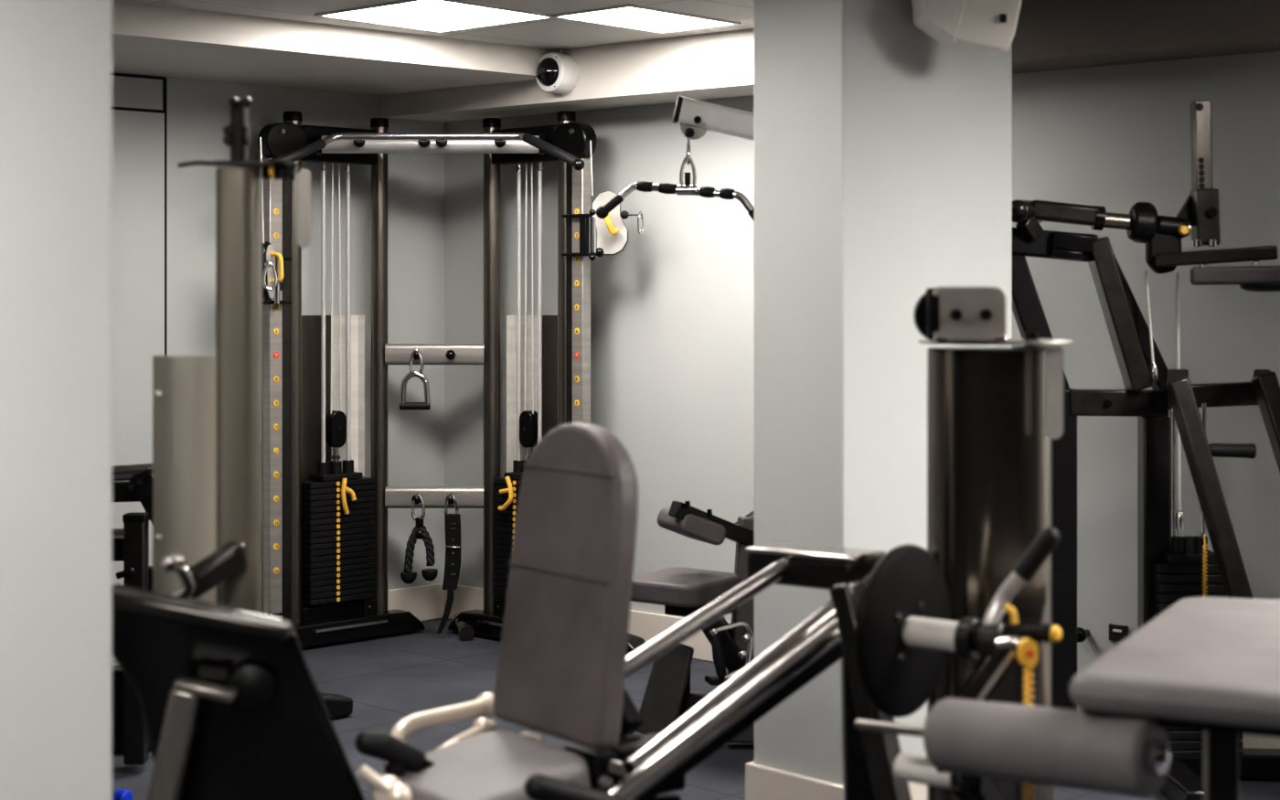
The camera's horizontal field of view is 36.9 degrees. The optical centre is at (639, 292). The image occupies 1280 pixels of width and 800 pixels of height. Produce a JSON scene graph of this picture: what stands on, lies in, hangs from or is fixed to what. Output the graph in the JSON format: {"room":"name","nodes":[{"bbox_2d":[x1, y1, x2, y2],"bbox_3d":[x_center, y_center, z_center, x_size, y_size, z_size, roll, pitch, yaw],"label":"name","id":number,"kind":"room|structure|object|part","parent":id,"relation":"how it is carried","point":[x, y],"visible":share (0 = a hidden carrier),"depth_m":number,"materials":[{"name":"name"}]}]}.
{"room":"gym","nodes":[
{"label":"gym","id":0,"kind":"room"},
{"bbox_2d":[0,0,112,799],"bbox_3d":[-1.442,0.242,3.330,0.900,2.413,0.500,0,0,-37],"label":"wall","id":1,"kind":"structure","parent":0,"point":[56,56],"depth_m":3.34,"materials":[{"name":"paint"}]},
{"bbox_2d":[112,72,444,665],"bbox_3d":[-3.879,0.230,5.791,8.400,2.440,0.120,0,0,-44],"label":"wall","id":2,"kind":"structure","parent":0,"point":[197,112],"depth_m":8.23,"materials":[{"name":"paint"}]},
{"bbox_2d":[112,109,164,661],"bbox_3d":[-2.193,0.360,7.314,0.848,2.140,0.012,0,0,-44],"label":"door","id":3,"kind":"structure","parent":2,"relation":"in","point":[138,137],"depth_m":7.51,"materials":[{"name":"paint"}]},
{"bbox_2d":[112,73,166,355],"bbox_3d":[-2.194,0.298,7.314,0.872,2.303,0.008,0,0,-44],"label":"trim","id":4,"kind":"structure","parent":2,"relation":"attached to","point":[113,74],"depth_m":7.61,"materials":[{"name":"grey"}]},
{"bbox_2d":[262,582,444,620],"bbox_3d":[-1.370,1.373,8.094,1.389,0.155,0.018,0,0,-44],"label":"baseboard","id":5,"kind":"structure","parent":2,"relation":"attached to","point":[425,602],"depth_m":8.47,"materials":[{"name":"paint"}]},
{"bbox_2d":[114,0,753,50],"bbox_3d":[-0.462,-1.005,2.990,12.680,0.080,11.180,0,0,0],"label":"ceiling","id":6,"kind":"structure","parent":0,"point":[556,34],"depth_m":6.68,"materials":[{"name":"paint"}]},
{"bbox_2d":[112,0,557,95],"bbox_3d":[-3.405,-0.910,5.518,7.438,0.110,1.052,0,0,-43],"label":"ceiling","id":7,"kind":"structure","parent":6,"relation":"attached to","point":[148,39],"depth_m":7.11,"materials":[{"name":"paint"}]},
{"bbox_2d":[314,0,554,32],"bbox_3d":[-0.708,-0.961,6.662,0.596,0.008,0.586,0,0,42],"label":"recessed light","id":8,"kind":"object","parent":6,"relation":"in","point":[432,16],"visible":1,"depth_m":6.64,"materials":[{"name":"white"}]},
{"bbox_2d":[550,3,740,33],"bbox_3d":[0.024,-0.961,6.760,0.376,0.008,0.586,0,0,42],"label":"recessed light","id":9,"kind":"object","parent":6,"relation":"in","point":[630,16],"visible":1,"depth_m":6.73,"materials":[{"name":"white"}]},
{"bbox_2d":[379,0,1279,122],"bbox_3d":[2.464,-0.863,5.457,9.199,0.205,0.438,0,0,41],"label":"ceiling","id":10,"kind":"structure","parent":6,"relation":"attached to","point":[718,65],"depth_m":7.03,"materials":[{"name":"paint"}]},
{"bbox_2d":[535,48,579,94],"bbox_3d":[-0.342,-0.890,7.568,0.160,0.206,0.133,0,0,41],"label":"security camera","id":11,"kind":"object","parent":10,"relation":"attached to","point":[557,72],"visible":0.94,"depth_m":7.53,"materials":[{"name":"white plastic"}]},
{"bbox_2d":[112,618,1279,799],"bbox_3d":[-0.462,1.490,2.990,12.680,0.080,11.180,0,0,0],"label":"floor","id":12,"kind":"structure","parent":0,"point":[389,679],"depth_m":6.91,"materials":[{"name":"rubber"}]},
{"bbox_2d":[112,789,132,799],"bbox_3d":[-1.458,1.425,5.411,0.040,0.050,0.050,0,0,27],"label":"roll","id":13,"kind":"object","parent":12,"relation":"on","point":[120,794],"visible":1,"depth_m":5.40,"materials":[{"name":"blue plastic"}]},
{"bbox_2d":[152,96,310,769],"bbox_3d":[-0.962,0.525,4.053,0.341,1.849,0.623,0,0,-40],"label":"machine","id":14,"kind":"object","parent":12,"relation":"on","point":[208,410],"visible":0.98,"depth_m":3.92,"materials":[{"name":"silver metal"}]},
{"bbox_3d":[-0.907,0.564,3.772,0.066,0.101,0.041,0,0,0],"label":"lever handle","id":15,"kind":"part","parent":14,"relation":"part of","materials":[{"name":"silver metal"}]},
{"bbox_3d":[-0.853,0.554,3.845,0.035,0.099,0.150,0,0,36],"label":"lever arm","id":16,"kind":"part","parent":14,"relation":"part of"},
{"bbox_3d":[-0.824,0.593,3.950,0.086,1.693,0.100,0,0,0],"label":"tower post","id":17,"kind":"part","parent":14,"relation":"part of","materials":[{"name":"grey metal"}]},
{"bbox_3d":[-0.789,-0.263,3.950,0.170,0.007,0.140,0,0,0],"label":"plate","id":18,"kind":"part","parent":14,"relation":"part of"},
{"bbox_2d":[112,463,352,764],"bbox_3d":[-1.396,0.987,6.229,0.397,0.926,1.052,0,0,29],"label":"machine","id":19,"kind":"object","parent":12,"relation":"on","point":[131,483],"visible":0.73,"depth_m":5.81,"materials":[{"name":"black metal"}]},
{"bbox_3d":[-1.594,0.723,5.780,0.116,0.024,0.022,0,0,0],"label":"cross rod","id":20,"kind":"part","parent":19,"relation":"part of","materials":[{"name":"black metal"}]},
{"bbox_3d":[-1.581,1.051,5.900,0.210,0.599,0.060,0,0,0],"label":"seat frame","id":21,"kind":"part","parent":19,"relation":"part of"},
{"bbox_3d":[-1.522,1.050,5.800,0.062,0.741,0.062,0,0,0],"label":"post","id":22,"kind":"part","parent":19,"relation":"part of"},
{"bbox_3d":[-1.469,0.667,5.860,0.180,0.259,0.012,0,0,0],"label":"bracket plate","id":23,"kind":"part","parent":19,"relation":"part of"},
{"bbox_2d":[112,584,364,799],"bbox_3d":[-0.738,1.004,3.695,0.575,0.893,0.260,0,0,0],"label":"seat backrest","id":24,"kind":"object","parent":12,"relation":"on","point":[233,708],"visible":0.91,"depth_m":3.66,"materials":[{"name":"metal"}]},
{"bbox_2d":[257,111,646,655],"bbox_3d":[-0.859,0.356,7.810,1.850,2.188,0.898,0,0,0],"label":"machine","id":25,"kind":"object","parent":12,"relation":"on","point":[325,522],"depth_m":7.95,"materials":[{"name":"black metal"}]},
{"bbox_3d":[-1.472,-0.083,7.545,0.034,0.235,0.120,0,0,7],"label":"pulley plate","id":26,"kind":"part","parent":25,"relation":"part of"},
{"bbox_3d":[-1.472,-0.082,7.547,0.046,0.211,0.108,0,0,7],"label":"plate","id":27,"kind":"part","parent":25,"relation":"part of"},
{"bbox_3d":[-1.429,-0.099,7.540,0.068,0.130,0.023,0,0,22],"label":"yellow handle","id":28,"kind":"part","parent":25,"relation":"part of","materials":[{"name":"plastic"}]},
{"bbox_3d":[-1.420,0.343,7.850,0.072,2.095,0.072,0,0,0],"label":"post","id":29,"kind":"part","parent":25,"relation":"part of","materials":[{"name":"brown metal"}]},
{"bbox_3d":[-1.311,0.383,7.954,0.018,1.855,0.018,0,0,0],"label":"guide rod","id":30,"kind":"part","parent":25,"relation":"part of","materials":[{"name":"silver metal"}]},
{"bbox_3d":[-1.267,0.765,7.997,0.200,0.024,0.110,0,0,-44],"label":"head plate","id":31,"kind":"part","parent":25,"relation":"part of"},
{"bbox_3d":[-1.267,0.668,7.997,0.034,0.080,0.029,0,0,0],"label":"stem","id":32,"kind":"part","parent":25,"relation":"part of","materials":[{"name":"silver metal"}]},
{"bbox_3d":[-1.267,0.791,7.997,0.325,0.022,0.115,0,0,-44],"label":"weight plate","id":33,"kind":"part","parent":25,"relation":"part of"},
{"bbox_3d":[-1.267,0.816,7.997,0.325,0.022,0.115,0,0,-44],"label":"weight plate","id":34,"kind":"part","parent":25,"relation":"part of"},
{"bbox_3d":[-1.267,0.841,7.997,0.325,0.022,0.115,0,0,-44],"label":"weight plate","id":35,"kind":"part","parent":25,"relation":"part of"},
{"bbox_3d":[-1.267,0.866,7.997,0.325,0.022,0.115,0,0,-44],"label":"weight plate","id":36,"kind":"part","parent":25,"relation":"part of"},
{"bbox_3d":[-1.267,0.891,7.997,0.325,0.022,0.115,0,0,-44],"label":"weight plate","id":37,"kind":"part","parent":25,"relation":"part of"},
{"bbox_3d":[-1.267,0.917,7.997,0.325,0.022,0.115,0,0,-44],"label":"weight plate","id":38,"kind":"part","parent":25,"relation":"part of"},
{"bbox_3d":[-1.267,0.942,7.997,0.325,0.022,0.115,0,0,-44],"label":"weight plate","id":39,"kind":"part","parent":25,"relation":"part of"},
{"bbox_3d":[-1.267,0.967,7.997,0.325,0.022,0.115,0,0,-44],"label":"weight plate","id":40,"kind":"part","parent":25,"relation":"part of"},
{"bbox_3d":[-1.267,0.992,7.997,0.325,0.022,0.115,0,0,-44],"label":"weight plate","id":41,"kind":"part","parent":25,"relation":"part of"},
{"bbox_3d":[-1.267,1.017,7.997,0.325,0.022,0.115,0,0,-44],"label":"weight plate","id":42,"kind":"part","parent":25,"relation":"part of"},
{"bbox_3d":[-1.267,1.043,7.997,0.325,0.022,0.115,0,0,-44],"label":"weight plate","id":43,"kind":"part","parent":25,"relation":"part of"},
{"bbox_3d":[-1.267,1.068,7.997,0.325,0.022,0.115,0,0,-44],"label":"weight plate","id":44,"kind":"part","parent":25,"relation":"part of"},
{"bbox_3d":[-1.267,1.093,7.997,0.325,0.022,0.115,0,0,-44],"label":"weight plate","id":45,"kind":"part","parent":25,"relation":"part of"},
{"bbox_3d":[-1.267,1.118,7.997,0.325,0.022,0.115,0,0,-44],"label":"weight plate","id":46,"kind":"part","parent":25,"relation":"part of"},
{"bbox_3d":[-1.267,1.143,7.997,0.325,0.022,0.115,0,0,-44],"label":"weight plate","id":47,"kind":"part","parent":25,"relation":"part of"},
{"bbox_3d":[-1.267,1.169,7.997,0.325,0.022,0.115,0,0,-44],"label":"weight plate","id":48,"kind":"part","parent":25,"relation":"part of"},
{"bbox_3d":[-1.267,1.194,7.997,0.325,0.022,0.115,0,0,-44],"label":"weight plate","id":49,"kind":"part","parent":25,"relation":"part of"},
{"bbox_3d":[-1.267,1.219,7.997,0.325,0.022,0.115,0,0,-44],"label":"weight plate","id":50,"kind":"part","parent":25,"relation":"part of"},
{"bbox_3d":[-1.267,1.244,7.997,0.325,0.022,0.115,0,0,-44],"label":"weight plate","id":51,"kind":"part","parent":25,"relation":"part of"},
{"bbox_3d":[-1.267,1.269,7.997,0.325,0.022,0.115,0,0,-44],"label":"weight plate","id":52,"kind":"part","parent":25,"relation":"part of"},
{"bbox_3d":[-1.263,1.320,8.000,0.364,0.060,0.050,0,0,-44],"label":"plate","id":53,"kind":"part","parent":25,"relation":"part of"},
{"bbox_3d":[-1.222,0.383,8.039,0.018,1.855,0.018,0,0,0],"label":"guide rod","id":54,"kind":"part","parent":25,"relation":"part of","materials":[{"name":"silver metal"}]},
{"bbox_3d":[-1.106,0.343,8.150,0.072,2.095,0.072,0,0,0],"label":"post","id":55,"kind":"part","parent":25,"relation":"part of","materials":[{"name":"brown metal"}]},
{"bbox_3d":[-0.942,0.362,8.040,0.131,0.257,0.032,0,0,0],"label":"stirrup handle","id":56,"kind":"part","parent":25,"relation":"part of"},
{"bbox_3d":[-0.937,0.867,8.070,0.042,0.042,0.079,0,0,0],"label":"hook knob","id":57,"kind":"part","parent":25,"relation":"part of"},
{"bbox_3d":[-0.937,0.261,8.070,0.042,0.042,0.079,0,0,0],"label":"hook knob","id":58,"kind":"part","parent":25,"relation":"part of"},
{"bbox_2d":[400,492,437,584],"bbox_3d":[-0.923,1.029,8.030,0.156,0.378,0.068,0,0,0],"label":"rope","id":59,"kind":"object","parent":25,"relation":"hanging from","point":[420,531],"visible":1,"depth_m":8.02,"materials":[{"name":"black fabric"}]},
{"bbox_2d":[437,492,460,633],"bbox_3d":[-0.799,1.132,8.026,0.101,0.584,0.042,0,0,0],"label":"belt","id":60,"kind":"object","parent":25,"relation":"hanging from","point":[452,567],"visible":1,"depth_m":8.02,"materials":[{"name":"black fabric"}]},
{"bbox_3d":[-0.795,0.867,8.070,0.042,0.042,0.079,0,0,0],"label":"hook knob","id":61,"kind":"part","parent":25,"relation":"part of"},
{"bbox_3d":[-0.795,0.261,8.070,0.042,0.042,0.079,0,0,0],"label":"hook knob","id":62,"kind":"part","parent":25,"relation":"part of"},
{"bbox_3d":[-0.629,0.343,8.150,0.072,2.095,0.072,0,0,0],"label":"post","id":63,"kind":"part","parent":25,"relation":"part of","materials":[{"name":"brown metal"}]},
{"bbox_3d":[-0.465,1.320,8.000,0.375,0.060,0.050,0,0,42],"label":"plate","id":64,"kind":"part","parent":25,"relation":"part of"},
{"bbox_3d":[-0.461,1.269,7.997,0.325,0.022,0.115,0,0,42],"label":"weight plate","id":65,"kind":"part","parent":25,"relation":"part of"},
{"bbox_3d":[-0.461,1.244,7.997,0.325,0.022,0.115,0,0,42],"label":"weight plate","id":66,"kind":"part","parent":25,"relation":"part of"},
{"bbox_3d":[-0.461,1.194,7.997,0.325,0.022,0.115,0,0,42],"label":"weight plate","id":67,"kind":"part","parent":25,"relation":"part of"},
{"bbox_3d":[-0.461,1.219,7.997,0.325,0.022,0.115,0,0,42],"label":"weight plate","id":68,"kind":"part","parent":25,"relation":"part of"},
{"bbox_3d":[-0.461,1.169,7.997,0.325,0.022,0.115,0,0,42],"label":"weight plate","id":69,"kind":"part","parent":25,"relation":"part of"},
{"bbox_3d":[-0.461,1.143,7.997,0.325,0.022,0.115,0,0,42],"label":"weight plate","id":70,"kind":"part","parent":25,"relation":"part of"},
{"bbox_3d":[-0.461,1.118,7.997,0.325,0.022,0.115,0,0,42],"label":"weight plate","id":71,"kind":"part","parent":25,"relation":"part of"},
{"bbox_3d":[-0.461,1.068,7.997,0.325,0.022,0.115,0,0,42],"label":"weight plate","id":72,"kind":"part","parent":25,"relation":"part of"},
{"bbox_3d":[-0.461,1.093,7.997,0.325,0.022,0.115,0,0,42],"label":"weight plate","id":73,"kind":"part","parent":25,"relation":"part of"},
{"bbox_3d":[-0.461,1.043,7.997,0.325,0.022,0.115,0,0,42],"label":"weight plate","id":74,"kind":"part","parent":25,"relation":"part of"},
{"bbox_3d":[-0.461,1.017,7.997,0.325,0.022,0.115,0,0,42],"label":"weight plate","id":75,"kind":"part","parent":25,"relation":"part of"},
{"bbox_3d":[-0.461,0.992,7.997,0.325,0.022,0.115,0,0,42],"label":"weight plate","id":76,"kind":"part","parent":25,"relation":"part of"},
{"bbox_3d":[-0.461,0.967,7.997,0.325,0.022,0.115,0,0,42],"label":"weight plate","id":77,"kind":"part","parent":25,"relation":"part of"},
{"bbox_3d":[-0.461,0.917,7.997,0.325,0.022,0.115,0,0,42],"label":"weight plate","id":78,"kind":"part","parent":25,"relation":"part of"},
{"bbox_3d":[-0.461,0.942,7.997,0.325,0.022,0.115,0,0,42],"label":"weight plate","id":79,"kind":"part","parent":25,"relation":"part of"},
{"bbox_3d":[-0.461,0.891,7.997,0.325,0.022,0.115,0,0,42],"label":"weight plate","id":80,"kind":"part","parent":25,"relation":"part of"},
{"bbox_3d":[-0.461,0.866,7.997,0.325,0.022,0.115,0,0,42],"label":"weight plate","id":81,"kind":"part","parent":25,"relation":"part of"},
{"bbox_3d":[-0.461,0.841,7.997,0.325,0.022,0.115,0,0,42],"label":"weight plate","id":82,"kind":"part","parent":25,"relation":"part of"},
{"bbox_3d":[-0.461,0.816,7.997,0.325,0.022,0.115,0,0,42],"label":"weight plate","id":83,"kind":"part","parent":25,"relation":"part of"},
{"bbox_3d":[-0.461,0.791,7.997,0.325,0.022,0.115,0,0,42],"label":"weight plate","id":84,"kind":"part","parent":25,"relation":"part of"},
{"bbox_3d":[-0.461,0.765,7.997,0.200,0.024,0.110,0,0,42],"label":"head plate","id":85,"kind":"part","parent":25,"relation":"part of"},
{"bbox_3d":[-0.507,0.383,8.038,0.018,1.855,0.018,0,0,0],"label":"guide rod","id":86,"kind":"part","parent":25,"relation":"part of","materials":[{"name":"silver metal"}]},
{"bbox_3d":[-0.461,0.668,7.997,0.034,0.080,0.029,0,0,0],"label":"stem","id":87,"kind":"part","parent":25,"relation":"part of","materials":[{"name":"silver metal"}]},
{"bbox_3d":[-0.415,0.383,7.955,0.018,1.855,0.018,0,0,0],"label":"guide rod","id":88,"kind":"part","parent":25,"relation":"part of","materials":[{"name":"silver metal"}]},
{"bbox_3d":[-0.300,0.343,7.850,0.072,2.095,0.072,0,0,0],"label":"post","id":89,"kind":"part","parent":25,"relation":"part of","materials":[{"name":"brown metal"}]},
{"bbox_3d":[-0.236,-0.492,7.385,0.046,0.046,0.046,0,0,0],"label":"grip knob","id":90,"kind":"part","parent":25,"relation":"part of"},
{"bbox_3d":[-0.119,-0.276,7.589,0.139,0.250,0.005,0,0,7],"label":"plate","id":91,"kind":"part","parent":25,"relation":"part of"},
{"bbox_3d":[-0.113,-0.283,7.539,0.068,0.118,0.043,0,0,-24],"label":"yellow handle","id":92,"kind":"part","parent":25,"relation":"part of","materials":[{"name":"plastic"}]},
{"bbox_2d":[453,613,474,640],"bbox_3d":[-0.751,1.410,8.126,0.062,0.078,0.278,0,0,-13],"label":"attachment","id":93,"kind":"object","parent":12,"relation":"on","point":[466,632],"visible":0.94,"depth_m":7.99,"materials":[{"name":"rubber"}]},
{"bbox_2d":[355,422,885,799],"bbox_3d":[0.007,0.854,3.913,1.302,1.182,0.600,0,0,-28],"label":"machine","id":94,"kind":"object","parent":12,"relation":"on","point":[563,666],"visible":0.95,"depth_m":3.83,"materials":[{"name":"grey leather"}]},
{"bbox_3d":[-0.425,0.941,3.612,0.086,0.150,0.266,0,0,28],"label":"rod","id":95,"kind":"part","parent":94,"relation":"part of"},
{"bbox_3d":[-0.454,0.974,3.765,0.110,0.136,0.057,0,0,-36],"label":"grip stem","id":96,"kind":"part","parent":94,"relation":"part of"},
{"bbox_3d":[-0.412,0.908,3.952,0.070,0.128,0.316,0,0,39],"label":"hand rail","id":97,"kind":"part","parent":94,"relation":"part of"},
{"bbox_3d":[-0.366,0.921,3.948,0.042,0.074,0.187,0,0,36],"label":"hand rail","id":98,"kind":"part","parent":94,"relation":"part of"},
{"bbox_3d":[-0.304,0.960,3.740,0.322,0.130,0.360,0,0,-37],"label":"seat","id":99,"kind":"part","parent":94,"relation":"part of","materials":[{"name":"leather"}]},
{"bbox_3d":[-0.143,0.575,3.874,0.137,0.624,0.384,0,0,-37],"label":"backrest","id":100,"kind":"part","parent":94,"relation":"part of","materials":[{"name":"leather"}]},
{"bbox_3d":[0.048,1.213,3.983,1.103,0.464,0.135,0,0,-36],"label":"frame","id":101,"kind":"part","parent":94,"relation":"part of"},
{"bbox_3d":[0.117,0.704,4.085,0.537,0.244,0.038,0,0,-36],"label":"rail","id":102,"kind":"part","parent":94,"relation":"part of","materials":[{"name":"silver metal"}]},
{"bbox_3d":[0.217,0.814,3.847,0.826,0.402,0.045,0,0,-38],"label":"rail","id":103,"kind":"part","parent":94,"relation":"part of","materials":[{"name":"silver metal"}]},
{"bbox_3d":[0.249,0.767,3.933,0.700,0.352,0.041,0,0,-39],"label":"rail","id":104,"kind":"part","parent":94,"relation":"part of","materials":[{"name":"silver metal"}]},
{"bbox_3d":[0.491,1.032,4.245,0.098,0.782,0.119,0,0,0],"label":"leg","id":105,"kind":"part","parent":94,"relation":"part of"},
{"bbox_2d":[630,96,753,743],"bbox_3d":[0.452,0.411,6.059,1.009,2.059,0.420,0,0,14],"label":"machine","id":106,"kind":"object","parent":12,"relation":"on","point":[668,696],"depth_m":6.07,"materials":[{"name":"grey metal"}]},
{"bbox_3d":[0.077,1.267,6.122,0.188,0.325,0.055,0,0,20],"label":"foot plate","id":107,"kind":"part","parent":106,"relation":"part of","materials":[{"name":"grey paint"}]},
{"bbox_2d":[596,172,753,220],"bbox_3d":[0.146,-0.266,6.030,0.581,0.221,0.073,0,0,14],"label":"bar","id":108,"kind":"object","parent":106,"relation":"hanging from","point":[687,189],"visible":0.98,"depth_m":6.03,"materials":[{"name":"silver metal"}]},
{"bbox_3d":[0.140,0.938,6.120,0.300,0.070,0.330,0,0,37],"label":"seat","id":109,"kind":"part","parent":106,"relation":"part of","materials":[{"name":"leather"}]},
{"bbox_3d":[0.250,0.737,6.104,0.349,0.164,0.073,0,0,-29],"label":"thigh pad arm","id":110,"kind":"part","parent":106,"relation":"part of"},
{"bbox_3d":[0.543,-0.484,6.080,0.868,0.263,0.075,0,0,-4],"label":"arm","id":111,"kind":"part","parent":106,"relation":"part of","materials":[{"name":"grey metal"}]},
{"bbox_3d":[0.291,1.122,6.013,0.150,0.185,0.044,0,0,-20],"label":"row handle","id":112,"kind":"part","parent":106,"relation":"part of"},
{"bbox_2d":[830,286,1279,799],"bbox_3d":[0.877,0.719,3.745,1.035,1.462,1.090,0,0,24],"label":"machine","id":113,"kind":"object","parent":12,"relation":"on","point":[962,625],"visible":1,"depth_m":3.75,"materials":[{"name":"brown metal"}]},
{"bbox_3d":[0.494,1.012,3.880,0.217,0.844,0.096,0,0,39],"label":"movement arm","id":114,"kind":"part","parent":113,"relation":"part of"},
{"bbox_3d":[0.478,0.808,3.559,0.181,0.029,0.020,0,0,41],"label":"roller rod","id":115,"kind":"part","parent":113,"relation":"part of","materials":[{"name":"metal"}]},
{"bbox_3d":[0.665,0.729,3.660,0.112,0.130,0.035,0,0,0],"label":"link arm","id":116,"kind":"part","parent":113,"relation":"part of"},
{"bbox_3d":[0.761,0.105,4.120,0.322,0.008,0.286,0,0,0],"label":"plate","id":117,"kind":"part","parent":113,"relation":"part of","materials":[{"name":"metal"}]},
{"bbox_3d":[0.720,0.565,3.643,0.052,0.220,0.150,0,0,-45],"label":"lever","id":118,"kind":"part","parent":113,"relation":"part of","materials":[{"name":"silver metal"}]},
{"bbox_3d":[0.696,0.656,3.584,0.062,0.031,0.027,0,0,33],"label":"tag arm","id":119,"kind":"part","parent":113,"relation":"part of","materials":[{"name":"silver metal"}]},
{"bbox_3d":[0.728,0.633,3.590,0.099,0.035,0.034,0,0,39],"label":"selector knob","id":120,"kind":"part","parent":113,"relation":"part of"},
{"bbox_3d":[0.718,0.873,3.550,0.021,0.367,0.020,0,0,0],"label":"coiled cord","id":121,"kind":"part","parent":113,"relation":"part of","materials":[{"name":"yellow plastic"}]},
{"bbox_3d":[1.073,1.080,3.550,0.055,0.660,0.055,0,0,0],"label":"bench post","id":122,"kind":"part","parent":113,"relation":"part of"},
{"bbox_2d":[1012,100,1279,799],"bbox_3d":[1.527,0.438,5.582,0.940,2.018,0.605,0,0,0],"label":"machine","id":123,"kind":"object","parent":12,"relation":"on","point":[1171,568],"visible":0.82,"depth_m":5.70,"materials":[{"name":"brown metal"}]},
{"bbox_3d":[1.212,-0.146,5.780,0.311,0.106,0.110,0,0,0],"label":"frame","id":124,"kind":"part","parent":123,"relation":"part of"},
{"bbox_3d":[1.659,0.964,5.740,0.250,0.026,0.120,0,0,0],"label":"weight plate","id":125,"kind":"part","parent":123,"relation":"part of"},
{"bbox_3d":[1.565,-0.138,5.740,0.100,0.163,0.050,0,0,0],"label":"cam plate","id":126,"kind":"part","parent":123,"relation":"part of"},
{"bbox_3d":[1.659,0.935,5.740,0.250,0.026,0.120,0,0,0],"label":"weight plate","id":127,"kind":"part","parent":123,"relation":"part of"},
{"bbox_3d":[1.594,0.840,5.740,0.018,1.020,0.018,0,0,0],"label":"guide rod","id":128,"kind":"part","parent":123,"relation":"part of","materials":[{"name":"silver metal"}]},
{"bbox_3d":[1.589,0.290,5.669,0.061,0.128,0.247,0,0,18],"label":"lever mount","id":129,"kind":"part","parent":123,"relation":"part of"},
{"bbox_3d":[1.659,1.283,5.740,0.250,0.026,0.120,0,0,0],"label":"weight plate","id":130,"kind":"part","parent":123,"relation":"part of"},
{"bbox_3d":[1.659,0.819,5.740,0.250,0.026,0.120,0,0,0],"label":"weight plate","id":131,"kind":"part","parent":123,"relation":"part of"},
{"bbox_3d":[1.659,0.848,5.740,0.250,0.026,0.120,0,0,0],"label":"weight plate","id":132,"kind":"part","parent":123,"relation":"part of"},
{"bbox_3d":[1.659,0.877,5.740,0.250,0.026,0.120,0,0,0],"label":"weight plate","id":133,"kind":"part","parent":123,"relation":"part of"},
{"bbox_3d":[1.659,0.906,5.740,0.250,0.026,0.120,0,0,0],"label":"weight plate","id":134,"kind":"part","parent":123,"relation":"part of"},
{"bbox_3d":[1.639,0.790,5.740,0.150,0.030,0.110,0,0,0],"label":"head plate","id":135,"kind":"part","parent":123,"relation":"part of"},
{"bbox_3d":[1.659,1.312,5.740,0.250,0.026,0.120,0,0,0],"label":"weight plate","id":136,"kind":"part","parent":123,"relation":"part of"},
{"bbox_3d":[1.684,0.840,5.740,0.018,1.020,0.018,0,0,0],"label":"guide rod","id":137,"kind":"part","parent":123,"relation":"part of","materials":[{"name":"silver metal"}]},
{"bbox_3d":[1.663,0.809,5.650,0.016,0.193,0.016,0,0,0],"label":"coiled cord","id":138,"kind":"part","parent":123,"relation":"part of","materials":[{"name":"yellow plastic"}]},
{"bbox_3d":[1.659,1.341,5.740,0.250,0.026,0.120,0,0,0],"label":"weight plate","id":139,"kind":"part","parent":123,"relation":"part of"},
{"bbox_3d":[1.659,1.370,5.740,0.250,0.026,0.120,0,0,0],"label":"weight plate","id":140,"kind":"part","parent":123,"relation":"part of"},
{"bbox_3d":[1.641,0.585,5.520,0.262,0.684,0.094,0,0,25],"label":"press lever","id":141,"kind":"part","parent":123,"relation":"part of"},
{"bbox_3d":[1.693,-0.238,5.684,0.028,0.028,0.012,0,0,0],"label":"sleeve knob","id":142,"kind":"part","parent":123,"relation":"part of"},
{"bbox_3d":[1.689,-0.106,5.630,0.343,0.061,0.070,0,0,17],"label":"pad arm","id":143,"kind":"part","parent":123,"relation":"part of"},
{"bbox_3d":[1.620,1.410,5.580,0.730,0.075,0.600,0,0,0],"label":"frame","id":144,"kind":"part","parent":123,"relation":"part of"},
{"bbox_2d":[444,51,1279,672],"bbox_3d":[2.542,0.230,5.650,9.200,2.440,0.120,0,0,41],"label":"wall","id":145,"kind":"structure","parent":0,"point":[672,311],"depth_m":6.66,"materials":[{"name":"paint"}]},
{"bbox_2d":[444,584,1279,748],"bbox_3d":[2.496,1.373,5.598,9.000,0.155,0.018,0,0,41],"label":"baseboard","id":146,"kind":"structure","parent":145,"relation":"attached to","point":[648,626],"depth_m":7.74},
{"bbox_2d":[1077,627,1090,642],"bbox_3d":[1.481,1.148,6.451,0.051,0.052,0.082,0,0,34],"label":"door stop","id":147,"kind":"object","parent":145,"relation":"attached to","point":[1082,634],"visible":0.73,"depth_m":6.42,"materials":[{"name":"rubber"}]},
{"bbox_2d":[1109,623,1128,641],"bbox_3d":[1.592,1.134,6.396,0.066,0.055,0.016,0,0,41],"label":"wall socket","id":148,"kind":"object","parent":145,"relation":"attached to","point":[1119,633],"visible":0.82,"depth_m":6.39,"materials":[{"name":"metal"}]},
{"bbox_2d":[1112,629,1121,632],"bbox_3d":[1.589,1.126,6.393,0.030,0.008,0.008,0,0,41],"label":"switch","id":149,"kind":"object","parent":148,"relation":"attached to","point":[1114,630],"depth_m":6.39,"materials":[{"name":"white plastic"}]},
{"bbox_2d":[753,0,1012,785],"bbox_3d":[0.695,0.242,5.423,0.742,2.413,0.328,0,0,-43],"label":"pillar","id":150,"kind":"structure","parent":0,"point":[882,150],"depth_m":5.19,"materials":[{"name":"paint"}]},
{"bbox_2d":[745,761,927,799],"bbox_3d":[0.695,1.373,5.423,0.774,0.153,0.360,0,0,-43],"label":"baseboard","id":151,"kind":"structure","parent":150,"relation":"attached to","point":[762,782],"depth_m":5.20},
{"bbox_2d":[911,0,1021,55],"bbox_3d":[0.871,-0.749,5.170,0.290,0.222,0.252,0,0,0],"label":"wall speaker","id":152,"kind":"object","parent":150,"relation":"attached to","point":[982,26],"visible":1,"depth_m":5.06,"materials":[{"name":"grey"}]}
]}

